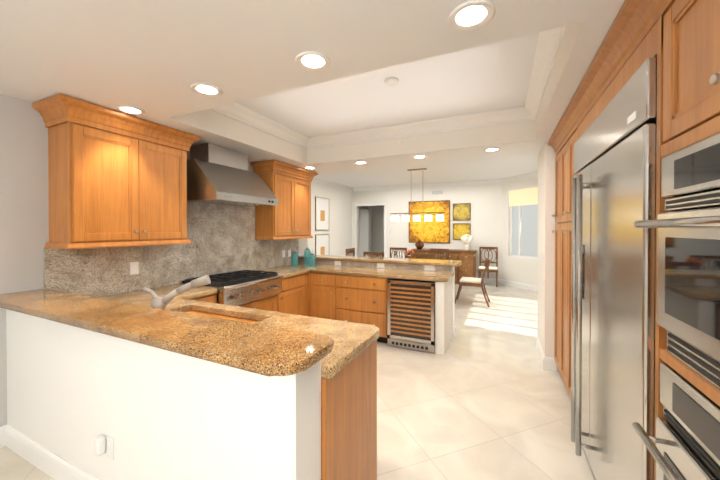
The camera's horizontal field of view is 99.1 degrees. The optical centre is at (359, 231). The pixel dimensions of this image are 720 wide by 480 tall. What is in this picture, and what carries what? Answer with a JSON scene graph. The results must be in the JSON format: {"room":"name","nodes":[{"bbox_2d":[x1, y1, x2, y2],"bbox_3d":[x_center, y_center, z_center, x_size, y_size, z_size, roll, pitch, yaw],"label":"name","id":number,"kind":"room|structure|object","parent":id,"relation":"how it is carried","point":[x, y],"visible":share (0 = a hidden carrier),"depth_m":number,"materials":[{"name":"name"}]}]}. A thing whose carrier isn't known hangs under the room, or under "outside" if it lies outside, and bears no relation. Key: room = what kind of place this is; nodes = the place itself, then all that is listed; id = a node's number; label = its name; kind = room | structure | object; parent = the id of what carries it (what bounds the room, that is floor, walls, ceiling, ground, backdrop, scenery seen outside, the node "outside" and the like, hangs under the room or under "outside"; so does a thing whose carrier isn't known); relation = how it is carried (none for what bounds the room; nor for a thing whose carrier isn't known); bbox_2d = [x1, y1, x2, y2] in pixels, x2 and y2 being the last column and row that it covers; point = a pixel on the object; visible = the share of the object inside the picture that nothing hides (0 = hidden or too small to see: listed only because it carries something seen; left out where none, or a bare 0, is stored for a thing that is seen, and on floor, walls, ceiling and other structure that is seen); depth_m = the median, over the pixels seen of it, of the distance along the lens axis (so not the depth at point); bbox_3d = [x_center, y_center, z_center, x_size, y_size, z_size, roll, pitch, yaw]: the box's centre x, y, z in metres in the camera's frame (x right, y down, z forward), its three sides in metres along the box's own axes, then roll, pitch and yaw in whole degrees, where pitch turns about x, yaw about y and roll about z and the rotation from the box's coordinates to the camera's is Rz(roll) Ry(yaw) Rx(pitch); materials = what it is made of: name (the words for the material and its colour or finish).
{"room":"kitchen","nodes":[
{"label":"kitchen","id":0,"kind":"room"},
{"bbox_2d":[36,310,79,327],"bbox_3d":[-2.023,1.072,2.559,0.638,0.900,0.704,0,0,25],"label":"countertop","id":1,"kind":"structure","parent":0,"point":[44,314],"depth_m":1.63,"materials":[{"name":"stone"}]},
{"bbox_2d":[0,94,306,426],"bbox_3d":[-2.469,-0.027,2.529,0.150,3.100,6.900,0,0,25],"label":"wall","id":2,"kind":"structure","parent":0,"point":[24,210],"depth_m":2.27,"materials":[{"name":"grey paint"}]},
{"bbox_2d":[32,94,199,248],"bbox_3d":[-2.058,-0.424,2.740,0.415,1.095,1.106,0,0,25],"label":"upper cabinet","id":3,"kind":"object","parent":2,"relation":"attached to","point":[117,179],"visible":1,"depth_m":2.50,"materials":[{"name":"brown wood"}]},
{"bbox_2d":[43,202,298,297],"bbox_3d":[-1.758,0.115,3.865,0.027,0.894,3.282,0,0,25],"label":"backsplash","id":4,"kind":"structure","parent":2,"relation":"attached to","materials":[{"name":"grey stone"}]},
{"bbox_2d":[130,262,138,274],"bbox_3d":[-2.162,0.350,2.942,0.007,0.118,0.075,0,0,25],"label":"outlet","id":5,"kind":"object","parent":4,"relation":"attached to","point":[134,267],"visible":1,"depth_m":2.94,"materials":[{"name":"white plastic"}]},
{"bbox_2d":[187,143,277,206],"bbox_3d":[-1.525,-0.653,3.633,0.639,0.659,0.940,0,0,25],"label":"range hood","id":6,"kind":"object","parent":2,"relation":"attached to","point":[218,175],"visible":1,"depth_m":3.44,"materials":[{"name":"silver metal"}]},
{"bbox_2d":[0,278,556,479],"bbox_3d":[0.049,1.442,4.083,5.988,0.140,11.600,0,0,25],"label":"baseboard","id":7,"kind":"structure","parent":2,"relation":"attached to","point":[54,466],"depth_m":2.04,"materials":[{"name":"white paint"}]},
{"bbox_2d":[251,160,317,239],"bbox_3d":[-1.130,-0.439,4.768,0.415,1.095,1.106,0,0,25],"label":"upper cabinet","id":8,"kind":"object","parent":2,"relation":"attached to","point":[288,216],"visible":0.98,"depth_m":4.51,"materials":[{"name":"brown wood"}]},
{"bbox_2d":[6,309,320,479],"bbox_3d":[-1.352,1.008,1.763,2.525,1.040,0.180,0,0,25],"label":"wall","id":9,"kind":"structure","parent":0,"point":[155,413],"depth_m":1.51,"materials":[{"name":"white paint"}]},
{"bbox_2d":[105,435,113,459],"bbox_3d":[-1.357,1.169,1.662,0.075,0.118,0.007,0,0,25],"label":"outlet","id":10,"kind":"object","parent":9,"relation":"attached to","point":[109,453],"visible":1,"depth_m":1.66,"materials":[{"name":"white plastic"}]},
{"bbox_2d":[93,435,105,455],"bbox_3d":[-1.409,1.154,1.659,0.050,0.090,0.042,0,0,25],"label":"plug-in air freshener","id":11,"kind":"object","parent":10,"relation":"attached to","point":[99,445],"visible":0.98,"depth_m":1.64,"materials":[{"name":"white plastic"}]},
{"bbox_2d":[0,283,593,479],"bbox_3d":[0.667,1.545,5.011,9.500,0.080,16.000,0,0,25],"label":"floor","id":12,"kind":"structure","parent":0,"point":[485,396],"depth_m":2.66,"materials":[{"name":"tile"}]},
{"bbox_2d":[124,282,231,305],"bbox_3d":[-1.760,1.042,3.022,0.732,0.954,0.572,0,0,25],"label":"base cabinet","id":13,"kind":"object","parent":12,"relation":"on","point":[218,293],"depth_m":3.08,"materials":[{"name":"wood"}]},
{"bbox_2d":[216,270,283,309],"bbox_3d":[-1.483,1.037,3.642,0.719,0.954,1.074,0,0,25],"label":"range","id":14,"kind":"object","parent":12,"relation":"on","point":[239,296],"depth_m":3.62,"materials":[{"name":"metal"}]},
{"bbox_2d":[216,270,259,285],"bbox_3d":[-1.478,0.537,3.625,0.564,0.046,0.870,0,0,25],"label":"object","id":15,"kind":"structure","parent":14,"relation":"on","point":[221,280],"depth_m":3.41,"materials":[{"name":"black metal"}]},
{"bbox_2d":[260,266,315,317],"bbox_3d":[-1.136,1.032,4.377,0.740,0.954,0.705,0,0,25],"label":"base cabinet","id":16,"kind":"object","parent":12,"relation":"on","point":[299,281],"depth_m":4.44,"materials":[{"name":"wood"}]},
{"bbox_2d":[291,250,297,265],"bbox_3d":[-1.055,0.398,4.965,0.110,0.311,0.108,0,0,25],"label":"jar","id":17,"kind":"object","parent":16,"relation":"on","point":[294,258],"visible":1,"depth_m":4.92,"materials":[{"name":"teal glass"}]},
{"bbox_2d":[216,338,379,479],"bbox_3d":[-0.386,1.078,1.763,0.807,0.900,0.617,0,0,25],"label":"base cabinet","id":18,"kind":"object","parent":12,"relation":"on","point":[348,402],"depth_m":1.50,"materials":[{"name":"wood"}]},
{"bbox_2d":[40,294,383,381],"bbox_3d":[-1.161,0.601,2.122,2.567,0.049,0.632,0,0,25],"label":"countertop","id":19,"kind":"structure","parent":18,"relation":"on","point":[294,341],"depth_m":1.49,"materials":[{"name":"brown stone"}]},
{"bbox_2d":[140,274,215,325],"bbox_3d":[-1.159,0.425,1.944,0.387,0.305,0.233,0,0,25],"label":"faucet","id":20,"kind":"object","parent":19,"relation":"on","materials":[{"name":"silver metal"}]},
{"bbox_2d":[316,274,327,317],"bbox_3d":[-0.440,1.056,4.766,0.488,0.900,0.620,0,0,25],"label":"base cabinet","id":21,"kind":"object","parent":12,"relation":"on","point":[321,279],"depth_m":4.49,"materials":[{"name":"wood"}]},
{"bbox_2d":[304,247,310,265],"bbox_3d":[-0.866,0.373,5.065,0.110,0.361,0.108,0,0,25],"label":"jar","id":22,"kind":"object","parent":21,"relation":"on","point":[307,251],"visible":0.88,"depth_m":5.02,"materials":[{"name":"teal glass"}]},
{"bbox_2d":[309,250,314,266],"bbox_3d":[-0.761,0.414,4.886,0.104,0.281,0.102,0,0,25],"label":"jar","id":23,"kind":"object","parent":21,"relation":"on","point":[311,259],"visible":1,"depth_m":4.84,"materials":[{"name":"teal glass"}]},
{"bbox_2d":[346,248,354,255],"bbox_3d":[-0.066,0.960,7.870,0.474,1.051,0.500,0,0,25],"label":"dining chair","id":24,"kind":"object","parent":12,"relation":"on","point":[351,250],"visible":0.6,"depth_m":7.95,"materials":[{"name":"brown wood"}]},
{"bbox_2d":[328,274,391,345],"bbox_3d":[0.120,1.058,4.498,0.904,0.900,0.640,0,0,25],"label":"base cabinet","id":25,"kind":"object","parent":12,"relation":"on","point":[351,297],"depth_m":4.21,"materials":[{"name":"wood"}]},
{"bbox_2d":[363,252,383,256],"bbox_3d":[0.382,0.967,6.910,0.500,1.051,0.474,0,0,25],"label":"dining chair","id":26,"kind":"object","parent":12,"relation":"on","point":[373,253],"visible":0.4,"depth_m":6.71,"materials":[{"name":"brown wood"}]},
{"bbox_2d":[390,247,406,257],"bbox_3d":[0.954,0.958,8.160,0.500,1.051,0.474,0,0,25],"label":"dining chair","id":27,"kind":"object","parent":12,"relation":"on","point":[396,249],"visible":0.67,"depth_m":8.34,"materials":[{"name":"brown wood"}]},
{"bbox_2d":[392,278,443,353],"bbox_3d":[0.763,1.073,4.188,0.612,0.875,0.610,0,0,25],"label":"wine cooler","id":28,"kind":"object","parent":12,"relation":"on","point":[417,307],"depth_m":3.88,"materials":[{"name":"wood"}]},
{"bbox_2d":[316,266,453,281],"bbox_3d":[0.281,0.584,4.411,1.990,0.049,0.600,0,0,25],"label":"countertop","id":29,"kind":"structure","parent":28,"relation":"on","point":[416,275],"depth_m":4.22,"materials":[{"name":"beige stone"}]},
{"bbox_2d":[412,253,435,258],"bbox_3d":[1.383,0.970,6.453,0.500,1.051,0.474,0,0,25],"label":"dining chair","id":30,"kind":"object","parent":12,"relation":"on","point":[424,255],"visible":0.29,"depth_m":6.25,"materials":[{"name":"brown wood"}]},
{"bbox_2d":[430,248,448,259],"bbox_3d":[1.954,0.961,7.702,0.500,1.051,0.474,0,0,25],"label":"dining chair","id":31,"kind":"object","parent":12,"relation":"on","point":[439,250],"visible":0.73,"depth_m":7.86,"materials":[{"name":"brown wood"}]},
{"bbox_2d":[411,248,476,283],"bbox_3d":[2.454,1.001,9.049,1.830,0.950,0.511,0,0,25],"label":"sideboard","id":32,"kind":"object","parent":12,"relation":"on","point":[467,266],"visible":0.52,"depth_m":8.62,"materials":[{"name":"brown wood"}]},
{"bbox_2d":[414,238,423,248],"bbox_3d":[1.804,0.351,9.342,0.301,0.342,0.280,0,0,25],"label":"copper vase","id":33,"kind":"object","parent":32,"relation":"on","point":[419,244],"visible":1,"depth_m":9.25,"materials":[{"name":"brown"}]},
{"bbox_2d":[460,234,472,249],"bbox_3d":[3.050,0.299,8.773,0.356,0.455,0.127,0,0,25],"label":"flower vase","id":34,"kind":"object","parent":32,"relation":"on","point":[466,239],"visible":1,"depth_m":8.73,"materials":[{"name":"beige ceramic"}]},
{"bbox_2d":[455,258,489,306],"bbox_3d":[2.353,1.033,6.436,0.694,0.936,0.562,0,0,25],"label":"dining chair","id":35,"kind":"object","parent":12,"relation":"on","point":[472,281],"visible":1,"depth_m":6.26,"materials":[{"name":"brown wood"}]},
{"bbox_2d":[478,247,497,286],"bbox_3d":[3.555,0.955,8.510,0.500,1.051,0.474,0,0,25],"label":"dining chair","id":36,"kind":"object","parent":12,"relation":"on","point":[491,269],"visible":0.98,"depth_m":8.59,"materials":[{"name":"brown wood"}]},
{"bbox_2d":[537,142,558,371],"bbox_3d":[2.659,-0.034,3.489,1.040,3.100,0.730,0,0,25],"label":"pier","id":37,"kind":"object","parent":12,"relation":"on","point":[546,247],"visible":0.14,"depth_m":3.37,"materials":[{"name":"white paint"}]},
{"bbox_2d":[552,136,555,362],"bbox_3d":[2.300,0.271,3.021,0.643,2.497,0.418,0,0,25],"label":"tall cabinet","id":38,"kind":"object","parent":12,"relation":"on","point":[553,137],"depth_m":3.29,"materials":[{"name":"brown wood"}]},
{"bbox_2d":[556,116,567,391],"bbox_3d":[2.101,0.274,2.587,0.643,2.497,0.800,0,0,25],"label":"tall cabinet","id":39,"kind":"object","parent":12,"relation":"on","point":[562,132],"depth_m":2.94,"materials":[{"name":"brown wood"}]},
{"bbox_2d":[568,52,643,479],"bbox_3d":[1.637,0.429,1.646,0.605,2.200,1.300,0,0,25],"label":"refrigerator","id":40,"kind":"object","parent":12,"relation":"on","point":[634,141],"depth_m":1.59,"materials":[{"name":"silver metal"}]},
{"bbox_2d":[568,0,651,479],"bbox_3d":[1.673,0.281,1.665,0.655,2.497,1.426,0,0,25],"label":"refrigerator surround","id":41,"kind":"object","parent":12,"relation":"on","point":[630,35],"depth_m":1.28,"materials":[{"name":"brown wood"}]},
{"bbox_2d":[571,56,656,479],"bbox_3d":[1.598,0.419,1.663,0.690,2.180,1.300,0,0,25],"label":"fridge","id":42,"kind":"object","parent":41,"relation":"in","point":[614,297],"depth_m":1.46,"materials":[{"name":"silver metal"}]},
{"bbox_2d":[632,356,719,479],"bbox_3d":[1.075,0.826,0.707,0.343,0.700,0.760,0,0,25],"label":"oven","id":43,"kind":"object","parent":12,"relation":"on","point":[684,433],"depth_m":0.98,"materials":[{"name":"silver metal"}]},
{"bbox_2d":[648,0,719,415],"bbox_3d":[1.218,0.288,0.654,0.643,2.497,0.850,0,0,25],"label":"tall cabinet","id":44,"kind":"object","parent":12,"relation":"on","point":[684,46],"depth_m":1.02,"materials":[{"name":"brown wood"}]},
{"bbox_3d":[1.191,1.101,7.297,2.250,0.775,1.100,0,0,25],"label":"dining table","id":45,"kind":"object","parent":12,"relation":"on","visible":0},
{"bbox_2d":[404,249,413,257],"bbox_3d":[1.175,0.563,7.306,0.239,0.297,0.264,0,0,25],"label":"flower centerpiece","id":46,"kind":"object","parent":45,"relation":"on","point":[408,252],"visible":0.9,"depth_m":7.26,"materials":[{"name":"orange plant"}]},
{"bbox_2d":[307,182,311,252],"bbox_3d":[-1.649,-0.052,6.030,1.570,3.100,0.150,0,0,25],"label":"wall","id":47,"kind":"structure","parent":0,"point":[309,242],"depth_m":5.76,"materials":[{"name":"white paint"}]},
{"bbox_2d":[312,171,537,191],"bbox_3d":[1.446,-1.395,7.118,5.988,0.130,4.880,0,0,25],"label":"crown molding","id":48,"kind":"structure","parent":47,"relation":"attached to","point":[532,175],"depth_m":9.13,"materials":[{"name":"white paint"}]},
{"bbox_2d":[0,0,624,175],"bbox_3d":[-0.369,-1.269,1.450,4.860,0.600,7.000,0,0,25],"label":"ceiling","id":49,"kind":"structure","parent":0,"point":[154,60],"depth_m":1.61,"materials":[{"name":"white paint"}]},
{"bbox_2d":[115,105,145,115],"bbox_3d":[-1.841,-0.971,2.466,0.200,0.009,0.200,0,0,25],"label":"recessed light","id":50,"kind":"object","parent":49,"relation":"in","point":[130,110],"visible":0.96,"depth_m":2.47,"materials":[{"name":"white paint"}]},
{"bbox_2d":[190,83,222,96],"bbox_3d":[-1.049,-0.969,2.104,0.200,0.009,0.200,0,0,25],"label":"recessed light","id":51,"kind":"object","parent":49,"relation":"in","point":[205,89],"visible":0.98,"depth_m":2.10,"materials":[{"name":"white paint"}]},
{"bbox_2d":[295,51,330,70],"bbox_3d":[-0.267,-0.966,1.747,0.200,0.009,0.200,0,0,25],"label":"recessed light","id":52,"kind":"object","parent":49,"relation":"in","point":[312,61],"visible":1,"depth_m":1.74,"materials":[{"name":"white paint"}]},
{"bbox_2d":[354,161,367,164],"bbox_3d":[0.012,-0.985,4.401,0.200,0.009,0.200,0,0,25],"label":"recessed light","id":53,"kind":"object","parent":49,"relation":"in","point":[360,162],"visible":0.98,"depth_m":4.38,"materials":[{"name":"white paint"}]},
{"bbox_2d":[170,22,583,163],"bbox_3d":[0.124,-1.156,2.974,2.950,0.349,2.080,0,0,25],"label":"ceiling tray","id":54,"kind":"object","parent":49,"relation":"attached to","point":[209,120],"visible":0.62,"depth_m":3.54,"materials":[{"name":"white paint"}]},
{"bbox_2d":[412,155,426,158],"bbox_3d":[0.785,-0.983,4.048,0.200,0.009,0.200,0,0,25],"label":"recessed light","id":55,"kind":"object","parent":49,"relation":"in","point":[419,157],"visible":0.96,"depth_m":4.05,"materials":[{"name":"white paint"}]},
{"bbox_2d":[448,0,494,30],"bbox_3d":[0.498,-0.963,1.375,0.200,0.009,0.200,0,0,25],"label":"recessed light","id":56,"kind":"object","parent":49,"relation":"in","point":[470,15],"visible":1,"depth_m":1.37,"materials":[{"name":"white paint"}]},
{"bbox_2d":[483,147,500,151],"bbox_3d":[1.585,-0.980,3.682,0.200,0.009,0.200,0,0,25],"label":"recessed light","id":57,"kind":"object","parent":49,"relation":"in","point":[494,149],"visible":0.98,"depth_m":3.67,"materials":[{"name":"white paint"}]},
{"bbox_2d":[312,182,351,255],"bbox_3d":[-1.297,-0.070,8.508,0.150,3.100,4.650,0,0,25],"label":"wall","id":58,"kind":"structure","parent":0,"point":[339,231],"depth_m":9.56,"materials":[{"name":"white paint"}]},
{"bbox_2d":[315,234,328,254],"bbox_3d":[-1.073,0.527,8.784,0.028,0.900,0.730,0,0,25],"label":"picture","id":59,"kind":"object","parent":58,"relation":"attached to","point":[321,244],"visible":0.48,"depth_m":8.77,"materials":[{"name":"white paper"}]},
{"bbox_2d":[315,196,328,229],"bbox_3d":[-1.073,-0.507,8.777,0.028,0.930,0.730,0,0,25],"label":"picture","id":60,"kind":"object","parent":58,"relation":"attached to","point":[321,213],"visible":1,"depth_m":8.72,"materials":[{"name":"white paper"}]},
{"bbox_2d":[359,206,383,256],"bbox_3d":[0.782,0.009,11.325,1.950,2.900,1.900,0,0,25],"label":"wall","id":61,"kind":"structure","parent":0,"point":[377,228],"depth_m":12.24,"materials":[{"name":"white paint"}]},
{"bbox_2d":[359,209,383,256],"bbox_3d":[0.810,0.317,11.642,1.400,2.280,0.998,0,0,25],"label":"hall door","id":62,"kind":"structure","parent":61,"relation":"in","point":[365,230],"depth_m":11.42,"materials":[{"name":"white paint"}]},
{"bbox_2d":[299,263,454,328],"bbox_3d":[0.149,0.991,4.932,2.620,1.030,0.167,0,0,25],"label":"wall","id":63,"kind":"structure","parent":0,"point":[453,300],"depth_m":4.36,"materials":[{"name":"white paint"}]},
{"bbox_2d":[377,263,383,267],"bbox_3d":[0.317,0.517,4.719,0.118,0.075,0.007,0,0,25],"label":"outlet","id":64,"kind":"object","parent":63,"relation":"attached to","point":[380,265],"visible":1,"depth_m":4.72,"materials":[{"name":"white plastic"}]},
{"bbox_2d":[424,265,434,270],"bbox_3d":[0.999,0.519,4.407,0.153,0.075,0.007,0,0,25],"label":"outlet","id":65,"kind":"object","parent":63,"relation":"attached to","point":[430,267],"visible":1,"depth_m":4.41,"materials":[{"name":"white plastic"}]},
{"bbox_2d":[236,32,539,137],"bbox_3d":[0.124,-1.455,2.972,3.050,0.250,2.180,0,0,25],"label":"ceiling","id":66,"kind":"structure","parent":0,"point":[490,77],"depth_m":2.98,"materials":[{"name":"white paint"}]},
{"bbox_2d":[210,103,309,148],"bbox_3d":[-1.167,-1.270,3.558,0.115,0.130,1.830,0,0,25],"label":"crown molding","id":67,"kind":"structure","parent":66,"relation":"attached to","point":[235,111],"depth_m":3.60,"materials":[{"name":"white paint"}]},
{"bbox_2d":[385,77,398,85],"bbox_3d":[0.277,-1.313,2.694,0.124,0.029,0.124,0,0,25],"label":"smoke detector","id":68,"kind":"object","parent":66,"relation":"attached to","point":[391,81],"visible":0.98,"depth_m":2.66,"materials":[{"name":"white paint"}]},
{"bbox_2d":[310,106,535,148],"bbox_3d":[0.533,-1.272,3.867,2.950,0.130,0.115,0,0,25],"label":"crown molding","id":69,"kind":"structure","parent":66,"relation":"attached to","point":[509,115],"depth_m":3.74,"materials":[{"name":"white paint"}]},
{"bbox_2d":[522,26,565,117],"bbox_3d":[1.411,-1.261,2.380,0.115,0.130,1.830,0,0,25],"label":"crown molding","id":70,"kind":"structure","parent":66,"relation":"attached to","point":[548,45],"depth_m":2.36,"materials":[{"name":"white paint"}]},
{"bbox_2d":[314,157,537,187],"bbox_3d":[1.480,-1.536,7.201,6.280,0.150,5.000,0,0,25],"label":"ceiling","id":71,"kind":"structure","parent":0,"point":[490,170],"depth_m":7.87,"materials":[{"name":"white paint"}]},
{"bbox_2d":[407,168,426,170],"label":"linear pendant light","id":72,"kind":"object","parent":71,"relation":"hanging from","point":[421,168],"depth_m":7.13,"materials":[{"name":"brown metal"}]},
{"bbox_2d":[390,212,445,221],"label":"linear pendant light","id":73,"kind":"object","parent":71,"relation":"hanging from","point":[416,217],"depth_m":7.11,"materials":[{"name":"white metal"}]},
{"bbox_2d":[352,184,501,278],"bbox_3d":[1.883,-0.079,9.693,4.950,3.100,0.150,0,0,25],"label":"wall","id":74,"kind":"structure","parent":0,"point":[485,201],"depth_m":9.18,"materials":[{"name":"white paint"}]},
{"bbox_2d":[354,203,385,256],"bbox_3d":[0.338,0.257,10.308,1.150,2.420,0.019,0,0,25],"label":"door frame","id":75,"kind":"structure","parent":74,"relation":"attached to","point":[355,211],"depth_m":10.33,"materials":[{"name":"white paint"}]},
{"bbox_2d":[409,200,449,242],"bbox_3d":[2.127,-0.302,9.478,1.270,1.290,0.033,0,0,25],"label":"picture","id":76,"kind":"object","parent":74,"relation":"attached to","point":[432,231],"visible":0.92,"depth_m":9.45,"materials":[{"name":"yellow paint"}]},
{"bbox_2d":[431,190,443,194],"bbox_3d":[2.363,-1.197,9.374,0.380,0.140,0.015,0,0,25],"label":"air vent","id":77,"kind":"object","parent":74,"relation":"in","point":[437,192],"visible":1,"depth_m":9.37,"materials":[{"name":"white metal"}]},
{"bbox_2d":[453,223,470,239],"bbox_3d":[3.004,-0.005,9.079,0.500,0.480,0.033,0,0,25],"label":"picture","id":78,"kind":"object","parent":74,"relation":"attached to","point":[460,230],"visible":0.71,"depth_m":9.09,"materials":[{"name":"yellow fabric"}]},
{"bbox_2d":[453,203,470,220],"bbox_3d":[3.004,-0.585,9.074,0.500,0.500,0.033,0,0,25],"label":"picture","id":79,"kind":"object","parent":74,"relation":"attached to","point":[461,211],"visible":1,"depth_m":9.06,"materials":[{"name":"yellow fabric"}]},
{"bbox_2d":[502,178,537,285],"bbox_3d":[4.387,-0.065,7.805,0.150,3.100,1.850,0,0,-20],"label":"wall","id":80,"kind":"structure","parent":0,"point":[520,270],"depth_m":8.27,"materials":[{"name":"white paint"}]},
{"bbox_2d":[509,206,537,258],"bbox_3d":[4.329,-0.216,7.889,0.100,1.800,1.190,0,0,-20],"label":"window","id":81,"kind":"structure","parent":80,"relation":"in","point":[511,238],"depth_m":8.19,"materials":[{"name":"white paint"}]},
{"bbox_2d":[509,187,537,206],"bbox_3d":[4.308,-0.911,7.876,0.015,0.450,1.230,0,0,-21],"label":"roller shade","id":82,"kind":"object","parent":80,"relation":"attached to","point":[526,196],"visible":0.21,"depth_m":7.99,"materials":[{"name":"beige fabric"}]},
{"bbox_2d":[634,100,719,411],"bbox_3d":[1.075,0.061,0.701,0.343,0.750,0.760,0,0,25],"label":"wall oven","id":83,"kind":"object","parent":0,"relation":"attached to","point":[684,162],"depth_m":0.94,"materials":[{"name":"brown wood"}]},
{"label":"outside","id":84,"kind":"structure","parent":0,"visible":0},
{"bbox_2d":[513,204,537,256],"bbox_3d":[5.796,-0.519,8.247,0.300,5.000,6.000,0,0,-20],"label":"stucco","id":85,"kind":"structure","parent":84,"point":[529,230],"depth_m":9.75,"materials":[{"name":"grey paint"}]}
]}

